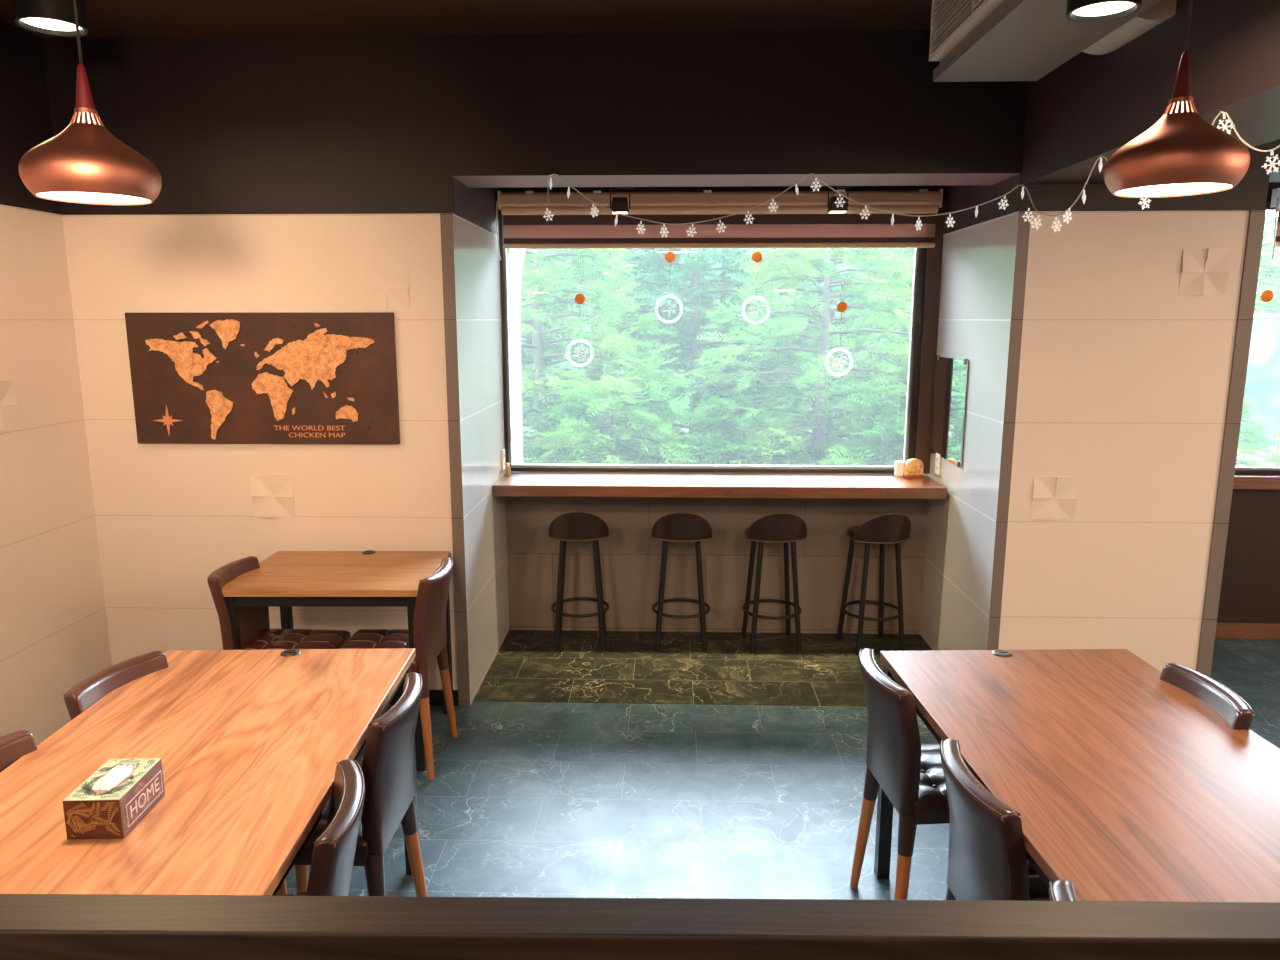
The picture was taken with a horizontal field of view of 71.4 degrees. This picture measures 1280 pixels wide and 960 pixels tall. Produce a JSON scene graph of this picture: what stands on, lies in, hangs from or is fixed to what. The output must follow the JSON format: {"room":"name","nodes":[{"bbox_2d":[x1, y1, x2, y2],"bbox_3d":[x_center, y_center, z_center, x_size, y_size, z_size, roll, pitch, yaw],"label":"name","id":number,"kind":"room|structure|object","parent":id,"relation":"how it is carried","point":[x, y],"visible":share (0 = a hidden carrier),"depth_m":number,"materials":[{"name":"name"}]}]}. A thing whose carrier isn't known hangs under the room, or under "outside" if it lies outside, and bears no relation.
{"room":"cafe","nodes":[
{"label":"cafe","id":0,"kind":"room"},
{"bbox_2d":[0,20,61,214],"bbox_3d":[-2.649,-0.885,0.461,0.167,0.700,7.253,0,10,2],"label":"wall band","id":1,"kind":"object","parent":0,"point":[25,117],"depth_m":3.54,"materials":[{"name":"black paint"}]},
{"bbox_2d":[0,204,111,745],"bbox_3d":[-2.642,0.542,0.717,0.181,2.200,7.253,0,10,2],"label":"wall","id":2,"kind":"structure","parent":0,"point":[54,636],"depth_m":3.68,"materials":[{"name":"beige tile"}]},
{"bbox_2d":[42,34,453,214],"bbox_3d":[-1.628,-1.491,3.825,1.693,0.700,0.256,0,10,2],"label":"wall band","id":3,"kind":"object","parent":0,"point":[332,124],"visible":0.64,"depth_m":3.69,"materials":[{"name":"black paint"}]},
{"bbox_2d":[62,214,457,689],"bbox_3d":[-1.654,-0.063,4.077,1.640,2.200,0.266,0,10,2],"label":"wall","id":4,"kind":"structure","parent":0,"point":[169,516],"depth_m":3.94,"materials":[{"name":"beige tile"}]},
{"bbox_2d":[125,312,399,443],"bbox_3d":[-1.637,-0.440,3.872,1.165,0.568,0.032,0,10,2],"label":"map","id":5,"kind":"object","parent":4,"relation":"attached to","point":[313,377],"visible":1,"depth_m":3.86,"materials":[{"name":"brown wood"}]},
{"bbox_2d":[389,690,458,705],"bbox_3d":[-1.648,1.004,4.144,1.620,0.075,0.012,0,10,2],"label":"baseboard","id":6,"kind":"structure","parent":4,"relation":"attached to","point":[435,696],"depth_m":4.12,"materials":[{"name":"black paint"}]},
{"bbox_2d":[0,0,931,37],"bbox_3d":[1.755,-1.334,0.695,8.950,0.100,8.150,0,10,2],"label":"ceiling","id":7,"kind":"structure","parent":0,"point":[105,18],"depth_m":3.39,"materials":[{"name":"brown paint"}]},
{"bbox_2d":[12,0,87,36],"bbox_3d":[-1.714,-1.468,2.567,0.180,0.300,0.180,0,10,2],"label":"recessed light","id":8,"kind":"object","parent":7,"relation":"in","point":[50,17],"visible":0.94,"depth_m":2.56,"materials":[{"name":"black metal"}]},
{"bbox_2d":[18,0,161,204],"bbox_3d":[-1.098,-1.009,1.714,0.245,0.900,0.245,0,10,2],"label":"pendant lamp","id":9,"kind":"object","parent":7,"relation":"hanging from","point":[84,163],"visible":1,"depth_m":1.72,"materials":[{"name":"brown metal"}]},
{"bbox_2d":[36,192,149,203],"bbox_3d":[-1.098,-0.569,1.793,0.200,0.001,0.200,0,10,2],"label":"diffuser","id":10,"kind":"object","parent":9,"relation":"attached to","point":[69,196],"depth_m":1.80,"materials":[{"name":"white plastic"}]},
{"bbox_2d":[446,30,1027,187],"bbox_3d":[0.391,-1.560,3.787,2.344,0.550,0.333,0,10,2],"label":"bulkhead","id":11,"kind":"object","parent":7,"relation":"attached to","point":[840,107],"visible":0.86,"depth_m":3.63,"materials":[{"name":"black paint"}]},
{"bbox_2d":[549,155,1107,236],"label":"string light","id":12,"kind":"object","parent":11,"relation":"hanging from","point":[1100,165],"depth_m":3.66,"materials":[{"name":"white plastic"}]},
{"bbox_2d":[929,0,1176,81],"bbox_3d":[1.286,-1.391,2.154,0.592,0.304,2.012,0,10,2],"label":"air conditioner","id":13,"kind":"object","parent":7,"relation":"attached to","point":[971,40],"visible":0.82,"depth_m":2.75,"materials":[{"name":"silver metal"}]},
{"bbox_2d":[929,0,1003,60],"bbox_3d":[1.010,-1.413,2.148,0.040,0.220,1.990,0,10,2],"label":"vent grille","id":14,"kind":"object","parent":13,"relation":"attached to","point":[952,21],"depth_m":2.91,"materials":[{"name":"white metal"}]},
{"bbox_2d":[1066,0,1141,22],"bbox_3d":[1.131,-1.190,2.165,0.164,0.095,0.164,0,10,2],"label":"recessed light","id":15,"kind":"object","parent":7,"relation":"attached to","point":[1079,11],"visible":1,"depth_m":2.19,"materials":[{"name":"black metal"}]},
{"bbox_2d":[1021,0,1279,184],"bbox_3d":[1.667,-0.895,0.217,0.430,0.595,6.849,0,10,2],"label":"ceiling beam","id":16,"kind":"structure","parent":7,"relation":"attached to","point":[1087,108],"depth_m":2.67,"materials":[{"name":"grey paint"}]},
{"bbox_2d":[1212,111,1279,173],"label":"string light","id":17,"kind":"object","parent":16,"relation":"hanging from","point":[1224,127],"depth_m":2.19,"materials":[{"name":"white plastic"}]},
{"bbox_2d":[1104,0,1249,197],"bbox_3d":[1.071,-1.018,1.714,0.252,0.884,0.252,0,10,2],"label":"pendant lamp","id":18,"kind":"object","parent":7,"relation":"hanging from","point":[1181,154],"visible":1,"depth_m":1.71,"materials":[{"name":"brown metal"}]},
{"bbox_2d":[1115,183,1231,195],"bbox_3d":[1.071,-0.586,1.792,0.206,0.001,0.206,0,10,2],"label":"diffuser","id":19,"kind":"object","parent":18,"relation":"attached to","point":[1185,188],"depth_m":1.80,"materials":[{"name":"white plastic"}]},
{"bbox_3d":[0.409,-1.842,4.306,2.344,0.180,0.790,0,10,2],"label":"recess","id":20,"kind":"structure","parent":7,"relation":"attached to","visible":0},
{"bbox_2d":[610,187,634,213],"bbox_3d":[-0.080,-1.512,4.259,0.134,0.453,0.080,0,10,2],"label":"floodlight","id":21,"kind":"object","parent":20,"relation":"hanging from","point":[619,204],"visible":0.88,"depth_m":4.26,"materials":[{"name":"black metal"}]},
{"bbox_2d":[611,200,628,212],"bbox_3d":[-0.096,-1.319,4.295,0.083,0.055,0.080,0,10,2],"label":"lamp","id":22,"kind":"object","parent":21,"relation":"on","point":[619,206],"depth_m":4.26,"materials":[{"name":"black metal"}]},
{"bbox_2d":[613,197,626,199],"bbox_3d":[-0.096,-1.352,4.288,0.068,0.013,0.060,0,10,2],"label":"diffuser","id":23,"kind":"object","parent":21,"relation":"in","point":[614,198],"depth_m":4.26,"materials":[{"name":"black metal"}]},
{"bbox_2d":[827,186,853,212],"bbox_3d":[0.964,-1.506,4.227,0.134,0.453,0.080,0,10,2],"label":"floodlight","id":24,"kind":"object","parent":20,"relation":"hanging from","point":[832,208],"visible":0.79,"depth_m":4.23,"materials":[{"name":"black metal"}]},
{"bbox_2d":[828,199,847,212],"bbox_3d":[0.947,-1.313,4.262,0.083,0.055,0.080,0,10,2],"label":"lamp","id":25,"kind":"object","parent":24,"relation":"on","point":[832,208],"depth_m":4.23,"materials":[{"name":"black metal"}]},
{"bbox_2d":[830,196,845,199],"bbox_3d":[0.947,-1.347,4.256,0.068,0.013,0.060,0,10,2],"label":"diffuser","id":26,"kind":"object","parent":24,"relation":"in","point":[833,197],"depth_m":4.23,"materials":[{"name":"black metal"}]},
{"bbox_2d":[440,213,508,705],"bbox_3d":[-0.796,-0.129,4.441,0.053,2.200,1.047,0,10,2],"label":"wall","id":27,"kind":"structure","parent":0,"point":[470,254],"depth_m":4.19,"materials":[{"name":"beige tile"}]},
{"bbox_2d":[501,449,505,470],"bbox_3d":[-0.750,-0.112,4.883,0.012,0.110,0.072,0,10,2],"label":"wall socket","id":28,"kind":"object","parent":27,"relation":"attached to","point":[503,466],"visible":1,"depth_m":4.86,"materials":[{"name":"white plastic"}]},
{"bbox_2d":[453,177,498,235],"bbox_3d":[-0.812,-1.574,4.288,0.094,0.700,1.197,0,10,2],"label":"wall band","id":29,"kind":"object","parent":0,"point":[477,206],"visible":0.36,"depth_m":4.21,"materials":[{"name":"grey paint"}]},
{"bbox_2d":[473,630,931,706],"bbox_3d":[0.403,0.960,4.614,2.344,0.005,0.977,0,10,2],"label":"floor","id":30,"kind":"structure","parent":0,"point":[526,667],"depth_m":4.55,"materials":[{"name":"green stone"}]},
{"bbox_2d":[548,511,608,649],"bbox_3d":[-0.330,0.517,4.874,0.329,0.778,0.338,0,10,-1],"label":"bar stool","id":31,"kind":"object","parent":30,"relation":"on","point":[576,525],"visible":1,"depth_m":4.76,"materials":[{"name":"black metal"}]},
{"bbox_2d":[651,512,712,651],"bbox_3d":[0.225,0.520,4.856,0.329,0.778,0.338,0,10,2],"label":"bar stool","id":32,"kind":"object","parent":30,"relation":"on","point":[678,526],"visible":1,"depth_m":4.73,"materials":[{"name":"black metal"}]},
{"bbox_2d":[741,513,806,652],"bbox_3d":[0.723,0.523,4.841,0.329,0.778,0.338,-1,10,-4],"label":"bar stool","id":33,"kind":"object","parent":30,"relation":"on","point":[784,528],"visible":1,"depth_m":4.74,"materials":[{"name":"black metal"}]},
{"bbox_2d":[836,513,910,655],"bbox_3d":[1.266,0.527,4.820,0.329,0.778,0.338,-2,10,-12],"label":"bar stool","id":34,"kind":"object","parent":30,"relation":"on","point":[895,528],"visible":0.99,"depth_m":4.72,"materials":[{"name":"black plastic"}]},
{"bbox_2d":[276,639,1279,899],"bbox_3d":[1.755,1.628,1.228,8.950,0.120,8.150,0,10,2],"label":"floor","id":35,"kind":"structure","parent":0,"point":[528,799],"depth_m":3.28,"materials":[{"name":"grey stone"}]},
{"bbox_2d":[0,730,36,771],"bbox_3d":[-1.313,1.019,2.020,0.446,0.801,0.385,1,10,5],"label":"dining chair","id":36,"kind":"object","parent":35,"relation":"on","point":[14,745],"visible":0.03,"depth_m":2.08,"materials":[{"name":"brown leather"}]},
{"bbox_2d":[64,651,286,894],"bbox_3d":[-1.288,0.931,2.511,0.446,0.801,0.385,2,10,12],"label":"dining chair","id":37,"kind":"object","parent":35,"relation":"on","point":[82,696],"visible":0.11,"depth_m":2.47,"materials":[{"name":"brown leather"}]},
{"bbox_2d":[0,648,419,895],"bbox_3d":[-1.067,1.034,2.053,0.768,0.756,1.600,0,10,-1],"label":"dining table","id":38,"kind":"object","parent":35,"relation":"on","point":[249,744],"visible":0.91,"depth_m":2.04,"materials":[{"name":"brown wood"}]},
{"bbox_2d":[62,758,164,838],"bbox_3d":[-1.079,0.647,1.833,0.111,0.097,0.170,0,10,-2],"label":"tissue box","id":39,"kind":"object","parent":38,"relation":"on","point":[108,804],"visible":1,"depth_m":1.78,"materials":[{"name":"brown cardboard"}]},
{"bbox_2d":[207,556,350,649],"bbox_3d":[-1.441,0.738,3.587,0.446,0.801,0.385,0,10,3],"label":"dining chair","id":40,"kind":"object","parent":35,"relation":"on","point":[256,633],"visible":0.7,"depth_m":3.56,"materials":[{"name":"brown leather"}]},
{"bbox_2d":[275,759,364,895],"bbox_3d":[-0.789,1.047,1.864,0.446,0.801,0.385,-2,10,-11],"label":"dining chair","id":41,"kind":"object","parent":35,"relation":"on","point":[333,856],"visible":0.26,"depth_m":1.75,"materials":[{"name":"brown leather"}]},
{"bbox_2d":[222,550,453,770],"bbox_3d":[-1.224,0.732,3.733,0.770,0.756,0.582,0,10,0],"label":"dining table","id":42,"kind":"object","parent":35,"relation":"on","point":[285,580],"visible":0.74,"depth_m":3.50,"materials":[{"name":"brown wood"}]},
{"bbox_2d":[294,672,426,896],"bbox_3d":[-0.803,0.953,2.389,0.446,0.801,0.385,0,10,2],"label":"dining chair","id":43,"kind":"object","parent":35,"relation":"on","point":[387,765],"visible":0.34,"depth_m":2.24,"materials":[{"name":"brown leather"}]},
{"bbox_2d":[338,558,457,779],"bbox_3d":[-0.972,0.739,3.581,0.446,0.801,0.385,0,10,3],"label":"dining chair","id":44,"kind":"object","parent":35,"relation":"on","point":[429,619],"visible":0.74,"depth_m":3.46,"materials":[{"name":"brown leather"}]},
{"bbox_2d":[0,894,1279,959],"bbox_3d":[0.128,1.032,1.096,5.000,1.100,0.072,0,10,1],"label":"ledge","id":45,"kind":"object","parent":35,"relation":"on","point":[32,926],"visible":1,"depth_m":0.98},
{"bbox_2d":[850,648,948,899],"bbox_3d":[0.856,0.919,2.576,0.446,0.801,0.385,-1,10,-4],"label":"dining chair","id":46,"kind":"object","parent":35,"relation":"on","point":[909,772],"visible":0.6,"depth_m":2.43,"materials":[{"name":"brown leather"}]},
{"bbox_2d":[940,739,1049,900],"bbox_3d":[0.898,1.023,1.998,0.446,0.801,0.385,0,10,-2],"label":"dining chair","id":47,"kind":"object","parent":35,"relation":"on","point":[987,860],"visible":0.37,"depth_m":1.87,"materials":[{"name":"brown leather"}]},
{"bbox_2d":[1048,879,1077,900],"bbox_3d":[0.911,1.117,1.475,0.446,0.801,0.385,0,10,-2],"label":"dining chair","id":48,"kind":"object","parent":35,"relation":"on","point":[1060,889],"visible":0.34,"depth_m":1.52,"materials":[{"name":"brown leather"}]},
{"bbox_2d":[874,649,1279,901],"bbox_3d":[1.149,1.035,2.049,0.773,0.756,1.600,0,10,-1],"label":"dining table","id":49,"kind":"object","parent":35,"relation":"on","point":[1124,784],"visible":0.96,"depth_m":2.05,"materials":[{"name":"brown wood"}]},
{"bbox_2d":[1159,663,1253,729],"bbox_3d":[1.345,0.942,2.450,0.446,0.801,0.385,0,10,0],"label":"dining chair","id":50,"kind":"object","parent":35,"relation":"on","point":[1236,711],"visible":0.09,"depth_m":2.37,"materials":[{"name":"brown leather"}]},
{"bbox_2d":[498,182,1279,201],"bbox_3d":[2.701,-1.704,4.639,7.107,0.570,0.160,0,10,2],"label":"wall","id":51,"kind":"structure","parent":0,"point":[936,187],"depth_m":4.69,"materials":[{"name":"black paint"}]},
{"bbox_2d":[499,210,925,472],"bbox_3d":[0.372,-0.744,4.856,2.285,1.415,0.070,0,10,2],"label":"window","id":52,"kind":"structure","parent":51,"relation":"in","point":[919,253],"depth_m":4.92,"materials":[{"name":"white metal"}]},
{"bbox_2d":[566,251,593,366],"bbox_3d":[-0.328,-0.921,4.821,0.154,0.616,0.019,0,10,2],"label":"ornament","id":53,"kind":"object","parent":52,"relation":"attached to","point":[579,298],"visible":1,"depth_m":4.85,"materials":[{"name":"white plastic"}]},
{"bbox_2d":[655,252,682,322],"bbox_3d":[0.157,-1.143,4.766,0.154,0.600,0.019,0,10,2],"label":"ornament","id":54,"kind":"object","parent":52,"relation":"hanging from","point":[669,256],"visible":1,"depth_m":4.79,"materials":[{"name":"white plastic"}]},
{"bbox_2d":[496,189,942,259],"bbox_3d":[0.400,-1.329,4.652,2.305,0.351,0.081,0,10,2],"label":"roller blind","id":55,"kind":"object","parent":52,"relation":"attached to","point":[802,220],"visible":0.99,"depth_m":4.63,"materials":[{"name":"beige fabric"}]},
{"bbox_2d":[742,252,769,324],"bbox_3d":[0.625,-1.137,4.752,0.154,0.604,0.019,0,10,2],"label":"ornament","id":56,"kind":"object","parent":52,"relation":"hanging from","point":[756,256],"visible":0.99,"depth_m":4.78,"materials":[{"name":"white plastic"}]},
{"bbox_2d":[825,265,852,375],"bbox_3d":[1.079,-0.869,4.785,0.154,0.620,0.019,0,10,2],"label":"ornament","id":57,"kind":"object","parent":52,"relation":"attached to","point":[841,306],"visible":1,"depth_m":4.82,"materials":[{"name":"white plastic"}]},
{"bbox_2d":[1235,202,1279,474],"bbox_3d":[3.828,-0.737,4.747,2.450,1.430,0.070,0,10,2],"label":"window","id":58,"kind":"structure","parent":51,"relation":"in","point":[1238,470],"depth_m":4.85,"materials":[{"name":"brown metal"}]},
{"bbox_2d":[1270,188,1279,258],"bbox_3d":[4.093,-1.309,4.538,1.725,0.351,0.081,0,10,2],"label":"roller blind","id":59,"kind":"object","parent":58,"relation":"attached to","point":[1275,199],"visible":1,"depth_m":4.55,"materials":[{"name":"beige fabric"}]},
{"bbox_2d":[1260,217,1276,301],"bbox_3d":[3.308,-1.201,4.654,0.064,0.532,0.016,0,10,2],"label":"bead","id":60,"kind":"object","parent":51,"relation":"hanging from","point":[1267,295],"visible":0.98,"depth_m":4.69,"materials":[{"name":"orange wood"}]},
{"bbox_2d":[506,489,1279,633],"bbox_3d":[2.746,0.440,5.024,7.017,0.875,0.160,0,10,2],"label":"wall","id":61,"kind":"structure","parent":0,"point":[630,559],"depth_m":5.02,"materials":[{"name":"brown paint"}]},
{"bbox_2d":[492,471,946,498],"bbox_3d":[0.407,0.025,4.774,2.328,0.060,0.430,0,10,2],"label":"countertop","id":62,"kind":"structure","parent":61,"relation":"on","point":[520,483],"depth_m":4.59,"materials":[{"name":"brown wood"}]},
{"bbox_2d":[506,463,510,475],"bbox_3d":[-0.721,-0.059,4.872,0.028,0.071,0.028,0,10,2],"label":"bottle","id":63,"kind":"object","parent":62,"relation":"on","point":[508,468],"visible":1,"depth_m":4.86,"materials":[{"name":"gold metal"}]},
{"bbox_2d":[894,461,903,476],"bbox_3d":[1.413,-0.061,4.854,0.044,0.082,0.044,0,10,2],"label":"cup","id":64,"kind":"object","parent":62,"relation":"on","point":[899,465],"visible":1,"depth_m":4.83,"materials":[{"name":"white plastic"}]},
{"bbox_2d":[903,458,923,477],"bbox_3d":[1.483,-0.066,4.820,0.104,0.102,0.044,-2,10,-10],"label":"ornament","id":65,"kind":"object","parent":62,"relation":"on","point":[913,467],"visible":1,"depth_m":4.80,"materials":[{"name":"brown"}]},
{"bbox_2d":[1215,623,1279,638],"bbox_3d":[4.301,0.851,4.957,3.900,0.090,0.018,0,10,2],"label":"baseboard","id":66,"kind":"structure","parent":61,"relation":"attached to","point":[1223,630],"depth_m":4.98,"materials":[{"name":"brown wood"}]},
{"bbox_2d":[1233,474,1279,489],"bbox_3d":[4.301,0.013,4.811,3.900,0.070,0.110,0,10,2],"label":"sill","id":67,"kind":"structure","parent":61,"relation":"on","point":[1241,481],"depth_m":4.79,"materials":[{"name":"brown wood"}]},
{"bbox_2d":[920,211,1030,649],"bbox_3d":[1.598,-0.115,4.367,0.050,2.200,1.047,0,10,2],"label":"wall","id":68,"kind":"structure","parent":0,"point":[984,270],"depth_m":4.13,"materials":[{"name":"beige tile"}]},
{"bbox_2d":[915,195,945,473],"bbox_3d":[1.552,-0.772,4.828,0.079,1.470,0.150,0,10,2],"label":"post","id":69,"kind":"object","parent":68,"relation":"attached to","point":[933,263],"visible":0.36,"depth_m":4.76,"materials":[{"name":"brown"}]},
{"bbox_2d":[935,453,941,474],"bbox_3d":[1.578,-0.086,4.712,0.012,0.110,0.072,0,10,2],"label":"wall socket","id":70,"kind":"object","parent":68,"relation":"attached to","point":[938,458],"visible":1,"depth_m":4.69,"materials":[{"name":"white plastic"}]},
{"bbox_2d":[930,355,968,466],"bbox_3d":[1.573,-0.363,4.546,0.014,0.527,0.509,0,10,2],"label":"wall mirror","id":71,"kind":"object","parent":68,"relation":"attached to","point":[951,374],"visible":1,"depth_m":4.51,"materials":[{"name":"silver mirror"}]},
{"bbox_2d":[943,173,1020,233],"bbox_3d":[1.606,-1.559,4.204,0.061,0.700,1.217,0,10,2],"label":"wall band","id":72,"kind":"object","parent":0,"point":[958,197],"visible":0.14,"depth_m":4.13,"materials":[{"name":"grey paint"}]},
{"bbox_2d":[998,211,1249,671],"bbox_3d":[2.054,-0.042,3.963,0.886,2.200,0.266,0,10,2],"label":"wall","id":73,"kind":"structure","parent":0,"point":[1130,317],"depth_m":3.81,"materials":[{"name":"beige tile"}]},
{"bbox_2d":[1196,210,1265,676],"bbox_3d":[2.527,-0.041,3.956,0.060,2.200,0.270,0,10,2],"label":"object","id":74,"kind":"structure","parent":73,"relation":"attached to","point":[1256,222],"depth_m":3.79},
{"bbox_2d":[1018,81,1273,210],"bbox_3d":[2.059,-1.470,3.711,0.996,0.700,0.256,0,10,2],"label":"wall band","id":75,"kind":"object","parent":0,"point":[1251,193],"visible":0.23,"depth_m":3.64,"materials":[{"name":"black paint"}]},
{"bbox_2d":[1239,314,1279,445],"bbox_3d":[11.273,-1.636,14.655,4.100,2.150,0.180,0,10,2],"label":"sky","id":76,"kind":"structure","parent":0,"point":[1263,369],"depth_m":14.61,"materials":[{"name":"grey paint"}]},
{"bbox_2d":[1269,139,1279,181],"bbox_3d":[4.391,-1.545,3.675,3.667,0.540,0.347,0,10,2],"label":"bulkhead","id":77,"kind":"object","parent":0,"point":[1274,176],"depth_m":3.61,"materials":[{"name":"black paint"}]},
{"label":"outside","id":78,"kind":"structure","parent":0,"visible":0},
{"bbox_2d":[522,401,1277,471],"bbox_3d":[11.018,-3.619,32.086,100.000,0.120,54.900,0,10,2],"label":"ground","id":79,"kind":"structure","parent":78,"point":[1273,447],"depth_m":14.04,"materials":[{"name":"green plant"}]},
{"bbox_2d":[507,249,525,463],"bbox_3d":[-0.590,-0.799,6.584,0.807,3.360,0.112,0,10,2],"label":"pole","id":80,"kind":"object","parent":79,"relation":"on","point":[516,256],"visible":0.31,"depth_m":6.52,"materials":[{"name":"white metal"}]},
{"bbox_2d":[522,429,548,471],"bbox_3d":[-1.671,-0.124,8.188,2.203,1.694,2.327,-2,10,-12],"label":"feathery shrub","id":81,"kind":"object","parent":79,"relation":"on","point":[525,433],"visible":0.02,"depth_m":8.12,"materials":[{"name":"green plant"}]},
{"bbox_2d":[507,252,593,442],"bbox_3d":[-2.585,-2.016,11.632,4.586,4.007,4.333,5,11,27],"label":"feathery tree","id":82,"kind":"object","parent":79,"relation":"on","point":[529,341],"visible":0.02,"depth_m":11.46,"materials":[{"name":"green plant"}]},
{"bbox_2d":[507,249,704,471],"bbox_3d":[-1.069,-1.188,9.190,3.603,3.444,3.422,-9,13,-40],"label":"feathery tree","id":83,"kind":"object","parent":79,"relation":"on","point":[539,396],"visible":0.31,"depth_m":8.96,"materials":[{"name":"green plant"}]},
{"bbox_2d":[523,363,715,472],"bbox_3d":[-0.269,-0.198,8.381,2.319,1.784,2.449,0,10,-2],"label":"tree","id":84,"kind":"object","parent":79,"relation":"on","point":[640,384],"visible":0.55,"depth_m":8.14,"materials":[{"name":"green plant"}]},
{"bbox_2d":[521,249,747,463],"bbox_3d":[-0.772,-2.521,13.416,5.002,4.372,4.727,-4,11,-22],"label":"feathery tree","id":85,"kind":"object","parent":79,"relation":"on","point":[634,258],"visible":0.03,"depth_m":13.13,"materials":[{"name":"green plant"}]},
{"bbox_2d":[533,248,859,464],"bbox_3d":[0.682,-1.802,10.950,4.136,3.825,4.377,-4,11,-22],"label":"feathery tree","id":86,"kind":"object","parent":79,"relation":"on","point":[694,258],"visible":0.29,"depth_m":10.50,"materials":[{"name":"green plant"}]},
{"bbox_2d":[618,248,850,436],"bbox_3d":[1.372,-2.390,14.065,4.106,4.132,4.324,6,12,29],"label":"feathery tree","id":87,"kind":"object","parent":79,"relation":"on","point":[720,298],"visible":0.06,"depth_m":13.83,"materials":[{"name":"green plant"}]},
{"bbox_2d":[677,397,817,472],"bbox_3d":[1.023,-0.102,8.720,1.855,1.427,1.959,8,13,37],"label":"tree","id":88,"kind":"object","parent":79,"relation":"on","point":[745,424],"visible":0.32,"depth_m":8.59,"materials":[{"name":"green plant"}]},
{"bbox_2d":[663,248,913,472],"bbox_3d":[1.900,-1.062,8.942,3.423,3.271,3.251,2,10,9],"label":"feathery tree","id":89,"kind":"object","parent":79,"relation":"on","point":[779,328],"visible":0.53,"depth_m":8.64,"materials":[{"name":"green plant"}]},
{"bbox_2d":[676,248,914,461],"bbox_3d":[2.774,-2.316,12.785,4.530,4.189,4.794,1,10,7],"label":"feathery tree","id":90,"kind":"object","parent":79,"relation":"on","point":[835,262],"visible":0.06,"depth_m":12.24,"materials":[{"name":"green plant"}]},
{"bbox_2d":[811,248,914,461],"bbox_3d":[3.635,-1.498,10.465,3.593,3.616,3.783,2,10,9],"label":"feathery tree","id":91,"kind":"object","parent":79,"relation":"on","point":[911,250],"visible":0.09,"depth_m":10.20,"materials":[{"name":"green plant"}]},
{"bbox_2d":[812,251,913,459],"bbox_3d":[5.112,-2.544,13.543,5.002,4.372,4.727,1,10,7],"label":"feathery tree","id":92,"kind":"object","parent":79,"relation":"on","point":[885,341],"visible":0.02,"depth_m":13.91,"materials":[{"name":"green plant"}]},
{"bbox_2d":[810,367,927,475],"bbox_3d":[2.642,-0.170,8.224,2.449,1.784,2.319,5,11,27],"label":"feathery shrub","id":93,"kind":"object","parent":79,"relation":"on","point":[899,392],"visible":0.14,"depth_m":8.09,"materials":[{"name":"green plant"}]},
{"bbox_2d":[521,217,1279,416],"bbox_3d":[4.711,-4.507,22.919,60.495,6.690,9.765,0,10,2],"label":"wooded slope","id":94,"kind":"structure","parent":79,"relation":"on","point":[1270,238],"depth_m":21.32,"materials":[{"name":"green plant"}]},
{"bbox_2d":[1236,394,1279,466],"bbox_3d":[7.696,-0.589,11.858,1.714,1.248,1.623,1,10,8],"label":"feathery shrub","id":95,"kind":"object","parent":79,"relation":"on","point":[1252,439],"visible":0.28,"depth_m":11.52,"materials":[{"name":"green plant"}]},
{"bbox_2d":[1254,216,1279,313],"bbox_3d":[11.249,-3.094,17.522,4.278,4.304,4.504,-2,10,-10],"label":"feathery tree","id":96,"kind":"object","parent":79,"relation":"on","point":[1272,304],"visible":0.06,"depth_m":16.66,"materials":[{"name":"green plant"}]},
{"bbox_2d":[1272,431,1279,466],"bbox_3d":[10.464,-0.478,12.312,3.300,0.700,0.050,0,10,2],"label":"picket fence","id":97,"kind":"object","parent":79,"relation":"on","point":[1276,434],"visible":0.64,"depth_m":12.34,"materials":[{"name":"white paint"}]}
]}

